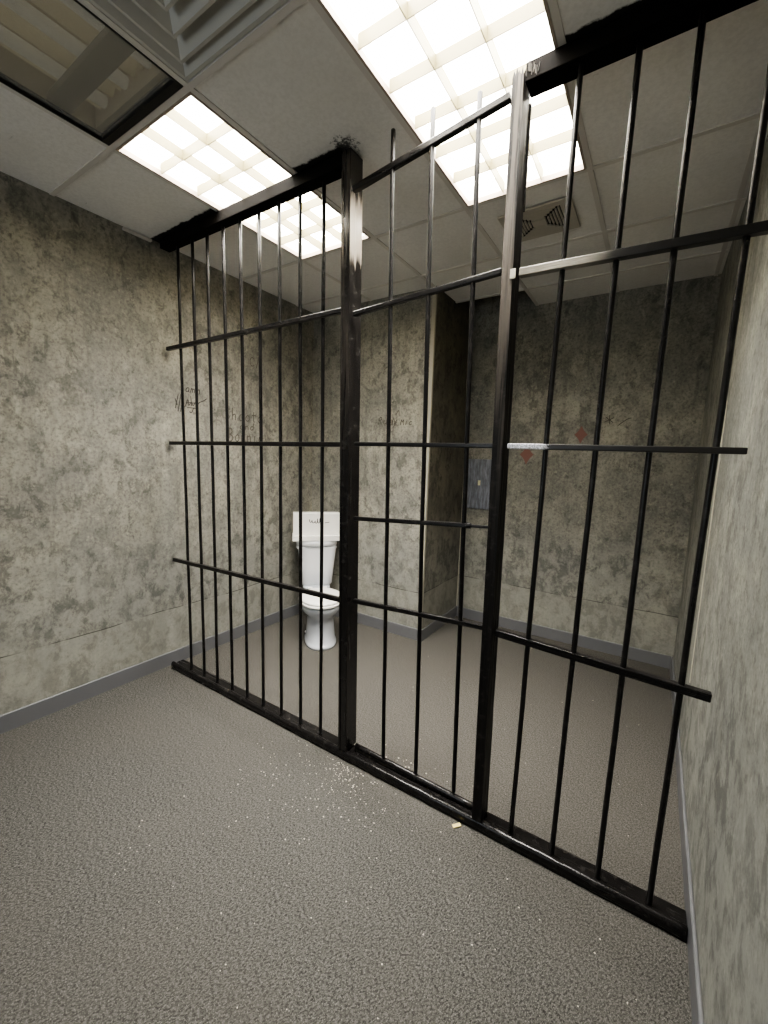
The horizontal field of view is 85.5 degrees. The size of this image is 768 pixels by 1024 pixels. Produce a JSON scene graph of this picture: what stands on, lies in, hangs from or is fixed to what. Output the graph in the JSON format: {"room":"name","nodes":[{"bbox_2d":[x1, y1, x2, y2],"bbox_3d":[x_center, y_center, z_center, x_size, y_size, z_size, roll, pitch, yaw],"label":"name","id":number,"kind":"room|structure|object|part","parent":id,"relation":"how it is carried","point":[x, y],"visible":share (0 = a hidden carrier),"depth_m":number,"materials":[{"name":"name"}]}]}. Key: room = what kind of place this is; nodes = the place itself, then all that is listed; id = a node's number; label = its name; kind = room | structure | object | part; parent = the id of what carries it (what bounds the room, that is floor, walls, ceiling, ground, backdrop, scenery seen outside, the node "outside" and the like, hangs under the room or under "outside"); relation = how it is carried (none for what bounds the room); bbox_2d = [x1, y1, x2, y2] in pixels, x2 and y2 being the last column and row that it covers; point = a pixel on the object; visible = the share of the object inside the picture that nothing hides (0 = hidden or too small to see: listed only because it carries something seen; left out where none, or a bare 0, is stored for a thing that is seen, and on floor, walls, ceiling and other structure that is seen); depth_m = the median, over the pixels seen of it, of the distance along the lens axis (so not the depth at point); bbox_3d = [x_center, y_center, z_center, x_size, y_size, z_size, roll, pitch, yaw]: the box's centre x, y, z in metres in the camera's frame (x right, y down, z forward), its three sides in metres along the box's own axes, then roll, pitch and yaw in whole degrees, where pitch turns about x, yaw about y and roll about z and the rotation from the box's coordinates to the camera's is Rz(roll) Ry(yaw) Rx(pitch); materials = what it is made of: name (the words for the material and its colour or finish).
{"room":"prison interior","nodes":[
{"label":"prison interior","id":0,"kind":"room"},
{"bbox_2d":[0,171,313,714],"bbox_3d":[-2.194,-0.349,1.995,0.101,3.184,6.776,7,9,33],"label":"wall","id":1,"kind":"structure","parent":0,"point":[92,499],"depth_m":2.66,"materials":[{"name":"paint"}]},
{"bbox_2d":[122,227,151,241],"bbox_3d":[-1.556,-1.750,2.621,0.022,0.013,0.170,7,9,33],"label":"trim","id":2,"kind":"structure","parent":1,"relation":"attached to","point":[123,228],"depth_m":2.61,"materials":[{"name":"grey"}]},
{"bbox_2d":[0,603,303,733],"bbox_3d":[-2.408,1.218,1.837,0.013,0.103,6.008,7,9,33],"label":"baseboard","id":3,"kind":"structure","parent":1,"relation":"attached to","point":[16,718],"depth_m":2.78,"materials":[{"name":"grey plastic"}]},
{"bbox_2d":[0,612,691,1023],"bbox_3d":[-0.892,1.434,1.323,3.383,0.100,7.016,7,9,33],"label":"floor","id":4,"kind":"structure","parent":0,"point":[79,781],"depth_m":1.65,"materials":[{"name":"concrete"}]},
{"bbox_2d":[292,512,339,650],"bbox_3d":[-0.583,0.563,3.695,0.453,1.056,0.784,0,7,-13],"label":"toilet","id":5,"kind":"object","parent":4,"relation":"on","point":[310,521],"visible":0.76,"depth_m":3.83,"materials":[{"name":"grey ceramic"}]},
{"bbox_2d":[303,584,329,588],"bbox_3d":[-0.640,0.702,3.936,0.260,0.027,0.250,0,7,-13],"label":"seat","id":6,"kind":"object","parent":5,"relation":"attached to","point":[308,586],"depth_m":3.89,"materials":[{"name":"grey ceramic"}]},
{"bbox_3d":[-0.639,0.286,3.937,0.390,0.058,0.221,0,7,-13],"label":"tank lid","id":7,"kind":"part","parent":5,"relation":"part of","materials":[{"name":"white ceramic"}]},
{"bbox_3d":[-0.647,0.497,3.971,0.384,0.370,0.205,0,7,-13],"label":"tank","id":8,"kind":"part","parent":5,"relation":"part of","materials":[{"name":"white ceramic"}]},
{"bbox_3d":[-0.635,0.105,3.904,0.430,0.204,0.120,0,7,-13],"label":"panel","id":9,"kind":"part","parent":5,"relation":"part of","materials":[{"name":"white ceramic"}]},
{"bbox_3d":[-0.542,0.748,3.567,0.372,0.022,0.469,0,7,-13],"label":"seat","id":10,"kind":"part","parent":5,"relation":"part of","materials":[{"name":"white"}]},
{"bbox_3d":[-0.542,0.724,3.567,0.360,0.024,0.461,0,7,-13],"label":"seat lid","id":11,"kind":"part","parent":5,"relation":"part of","materials":[{"name":"white"}]},
{"bbox_3d":[-0.562,0.925,3.650,0.352,0.350,0.574,0,7,-13],"label":"bowl","id":12,"kind":"part","parent":5,"relation":"part of","materials":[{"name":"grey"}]},
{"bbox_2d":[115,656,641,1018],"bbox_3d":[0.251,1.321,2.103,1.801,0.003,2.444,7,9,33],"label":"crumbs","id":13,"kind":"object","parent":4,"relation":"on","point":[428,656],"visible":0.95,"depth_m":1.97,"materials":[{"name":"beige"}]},
{"bbox_2d":[171,660,687,942],"bbox_3d":[-0.250,1.264,2.246,3.067,0.048,0.092,7,9,33],"label":"bottom rail","id":14,"kind":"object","parent":4,"relation":"on","point":[662,914],"depth_m":1.77,"materials":[{"name":"black metal"}]},
{"bbox_2d":[160,147,362,751],"bbox_3d":[-0.800,-0.252,2.455,1.605,2.895,0.096,7,9,33],"label":"panel","id":15,"kind":"object","parent":14,"relation":"on","point":[347,166],"visible":1,"depth_m":2.17,"materials":[{"name":"black paint"}]},
{"bbox_3d":[-0.805,-1.022,2.365,1.547,0.031,0.024,7,9,33],"label":"rail","id":16,"kind":"part","parent":15,"relation":"part of","materials":[{"name":"black metal"}]},
{"bbox_3d":[-0.825,-0.402,2.443,1.547,0.025,0.024,7,9,33],"label":"rail","id":17,"kind":"part","parent":15,"relation":"part of","materials":[{"name":"black metal"}]},
{"bbox_3d":[-0.852,0.396,2.543,1.547,0.058,0.024,7,9,33],"label":"rail","id":18,"kind":"part","parent":15,"relation":"part of","materials":[{"name":"black metal"}]},
{"bbox_3d":[-0.170,-0.185,2.049,0.100,2.883,0.092,7,9,33],"label":"post","id":19,"kind":"part","parent":15,"relation":"part of","materials":[{"name":"black metal"}]},
{"bbox_2d":[352,90,510,808],"bbox_3d":[0.138,-0.140,1.829,0.719,2.890,0.086,7,9,33],"label":"gate","id":20,"kind":"object","parent":14,"relation":"on","point":[476,118],"visible":0.94,"depth_m":1.76,"materials":[{"name":"black metal"}]},
{"bbox_3d":[0.103,0.043,1.876,0.598,0.052,0.021,7,9,33],"label":"rail","id":21,"kind":"part","parent":20,"relation":"part of","materials":[{"name":"black metal"}]},
{"bbox_3d":[0.130,1.274,2.018,0.668,0.039,0.026,7,9,33],"label":"rail","id":22,"kind":"part","parent":20,"relation":"part of","materials":[{"name":"black metal"}]},
{"bbox_3d":[0.134,0.463,1.910,0.684,0.055,0.023,7,9,33],"label":"rail","id":23,"kind":"part","parent":20,"relation":"part of","materials":[{"name":"black metal"}]},
{"bbox_3d":[0.145,-0.292,1.804,0.680,0.022,0.019,7,9,33],"label":"rail","id":24,"kind":"part","parent":20,"relation":"part of","materials":[{"name":"black metal"}]},
{"bbox_3d":[0.149,-0.900,1.723,0.690,0.066,0.023,7,9,33],"label":"rail","id":25,"kind":"part","parent":20,"relation":"part of","materials":[{"name":"black metal"}]},
{"bbox_3d":[0.154,-1.441,1.648,0.694,0.118,0.028,7,9,33],"label":"rail","id":26,"kind":"part","parent":20,"relation":"part of","materials":[{"name":"black metal"}]},
{"bbox_3d":[0.383,0.059,1.693,0.101,0.017,0.012,7,9,33],"label":"rail","id":27,"kind":"part","parent":20,"relation":"part of","materials":[{"name":"black metal"}]},
{"bbox_2d":[472,0,767,905],"bbox_3d":[0.757,-0.073,1.443,0.795,2.895,0.103,7,9,33],"label":"panel","id":28,"kind":"object","parent":14,"relation":"on","point":[654,23],"visible":1,"depth_m":1.42,"materials":[{"name":"black paint"}]},
{"bbox_3d":[0.453,-0.111,1.637,0.069,2.877,0.087,7,9,33],"label":"post","id":29,"kind":"part","parent":28,"relation":"part of","materials":[{"name":"metal"}]},
{"bbox_3d":[0.748,0.539,1.505,0.699,0.061,0.028,7,9,33],"label":"rail","id":30,"kind":"part","parent":28,"relation":"part of","materials":[{"name":"black metal"}]},
{"bbox_3d":[0.767,-0.215,1.399,0.700,0.028,0.020,7,9,33],"label":"rail","id":31,"kind":"part","parent":28,"relation":"part of","materials":[{"name":"black metal"}]},
{"bbox_3d":[0.801,-0.828,1.320,0.732,0.047,0.030,7,9,33],"label":"rail","id":32,"kind":"part","parent":28,"relation":"part of","materials":[{"name":"black metal"}]},
{"bbox_2d":[452,823,460,827],"bbox_3d":[0.315,1.359,1.800,0.037,0.005,0.017,0,7,-16],"label":"chip","id":33,"kind":"object","parent":4,"relation":"on","point":[456,825],"visible":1,"depth_m":1.80,"materials":[{"name":"beige"}]},
{"bbox_2d":[0,0,767,312],"bbox_3d":[-0.790,-1.673,0.932,3.343,0.301,6.976,7,9,33],"label":"ceiling","id":34,"kind":"structure","parent":0,"point":[293,85],"depth_m":1.89,"materials":[{"name":"tile"}]},
{"bbox_2d":[0,0,182,145],"bbox_3d":[-1.325,-1.642,1.210,0.584,0.138,1.200,7,9,33],"label":"ceiling light","id":35,"kind":"object","parent":34,"relation":"attached to","point":[58,55],"visible":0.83,"depth_m":1.57,"materials":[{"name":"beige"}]},
{"bbox_3d":[-1.020,-1.702,1.671,0.568,0.093,0.021,7,9,33],"label":"plate","id":36,"kind":"part","parent":35,"relation":"part of","materials":[{"name":"beige plastic"}]},
{"bbox_2d":[88,0,287,80],"bbox_3d":[-0.648,-1.577,1.139,0.586,0.063,0.586,7,9,33],"label":"ceiling vent","id":37,"kind":"object","parent":34,"relation":"in","point":[186,36],"visible":1,"depth_m":1.34,"materials":[{"name":"white metal"}]},
{"bbox_2d":[115,92,292,210],"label":"ceiling light","id":38,"kind":"object","parent":34,"relation":"attached to","point":[193,144],"depth_m":1.99,"materials":[{"name":"beige plastic"}]},
{"bbox_2d":[242,191,340,259],"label":"ceiling light","id":39,"kind":"object","parent":34,"relation":"attached to","point":[311,201],"depth_m":2.55,"materials":[{"name":"beige plastic"}]},
{"bbox_2d":[317,0,586,206],"bbox_3d":[0.367,-1.642,1.571,0.584,0.159,1.200,7,9,33],"label":"ceiling light","id":40,"kind":"object","parent":34,"relation":"attached to","point":[422,55],"visible":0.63,"depth_m":1.53,"materials":[{"name":"beige plastic"}]},
{"bbox_2d":[498,197,579,241],"bbox_3d":[0.878,-1.638,2.346,0.380,0.012,0.310,7,9,33],"label":"ceiling vent","id":41,"kind":"object","parent":34,"relation":"in","point":[547,218],"visible":0.82,"depth_m":2.31,"materials":[{"name":"beige metal"}]},
{"bbox_3d":[0.878,-1.637,2.346,0.076,0.009,0.064,7,9,33],"label":"plate","id":42,"kind":"part","parent":41,"relation":"part of","materials":[{"name":"beige paint"}]},
{"bbox_2d":[312,286,469,628],"bbox_3d":[0.064,-0.547,4.157,1.301,3.184,0.869,7,9,33],"label":"wall","id":43,"kind":"structure","parent":0,"point":[446,469],"depth_m":3.70,"materials":[{"name":"paint"}]},
{"bbox_2d":[334,610,417,640],"bbox_3d":[-0.222,1.020,3.979,1.288,0.103,0.013,7,9,33],"label":"baseboard","id":44,"kind":"structure","parent":43,"relation":"attached to","point":[395,628],"depth_m":3.80,"materials":[{"name":"grey plastic"}]},
{"bbox_2d":[422,294,436,618],"bbox_3d":[0.360,-0.366,3.470,0.032,2.811,0.023,7,9,33],"label":"trim","id":45,"kind":"structure","parent":43,"relation":"attached to","point":[434,297],"depth_m":3.40,"materials":[{"name":"beige"}]},
{"bbox_2d":[421,606,456,640],"bbox_3d":[0.532,1.048,3.947,0.013,0.103,0.781,7,9,33],"label":"baseboard","id":46,"kind":"structure","parent":43,"relation":"attached to","point":[435,625],"depth_m":3.85,"materials":[{"name":"grey plastic"}]},
{"bbox_2d":[456,274,721,655],"bbox_3d":[1.587,-0.430,3.626,1.842,3.184,0.104,7,9,33],"label":"wall","id":47,"kind":"structure","parent":0,"point":[638,312],"depth_m":3.45,"materials":[{"name":"paint"}]},
{"bbox_2d":[467,459,490,509],"bbox_3d":[0.908,-0.271,4.020,0.276,0.477,0.018,7,9,33],"label":"access panel","id":48,"kind":"object","parent":47,"relation":"attached to","point":[479,470],"visible":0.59,"depth_m":4.01,"materials":[{"name":"grey metal"}]},
{"bbox_2d":[456,606,670,668],"bbox_3d":[1.507,1.103,3.773,1.816,0.103,0.013,7,9,33],"label":"baseboard","id":49,"kind":"structure","parent":47,"relation":"attached to","point":[637,654],"depth_m":3.62,"materials":[{"name":"grey plastic"}]},
{"bbox_2d":[673,135,767,1023],"bbox_3d":[0.515,-0.039,0.243,0.103,3.184,6.776,7,9,33],"label":"wall","id":50,"kind":"structure","parent":0,"point":[724,740],"depth_m":1.30,"materials":[{"name":"paint"}]},
{"bbox_2d":[670,656,703,1023],"bbox_3d":[0.419,1.483,0.465,0.013,0.103,6.776,7,9,33],"label":"baseboard","id":51,"kind":"structure","parent":50,"relation":"attached to","point":[692,945],"depth_m":1.47,"materials":[{"name":"grey plastic"}]}
]}

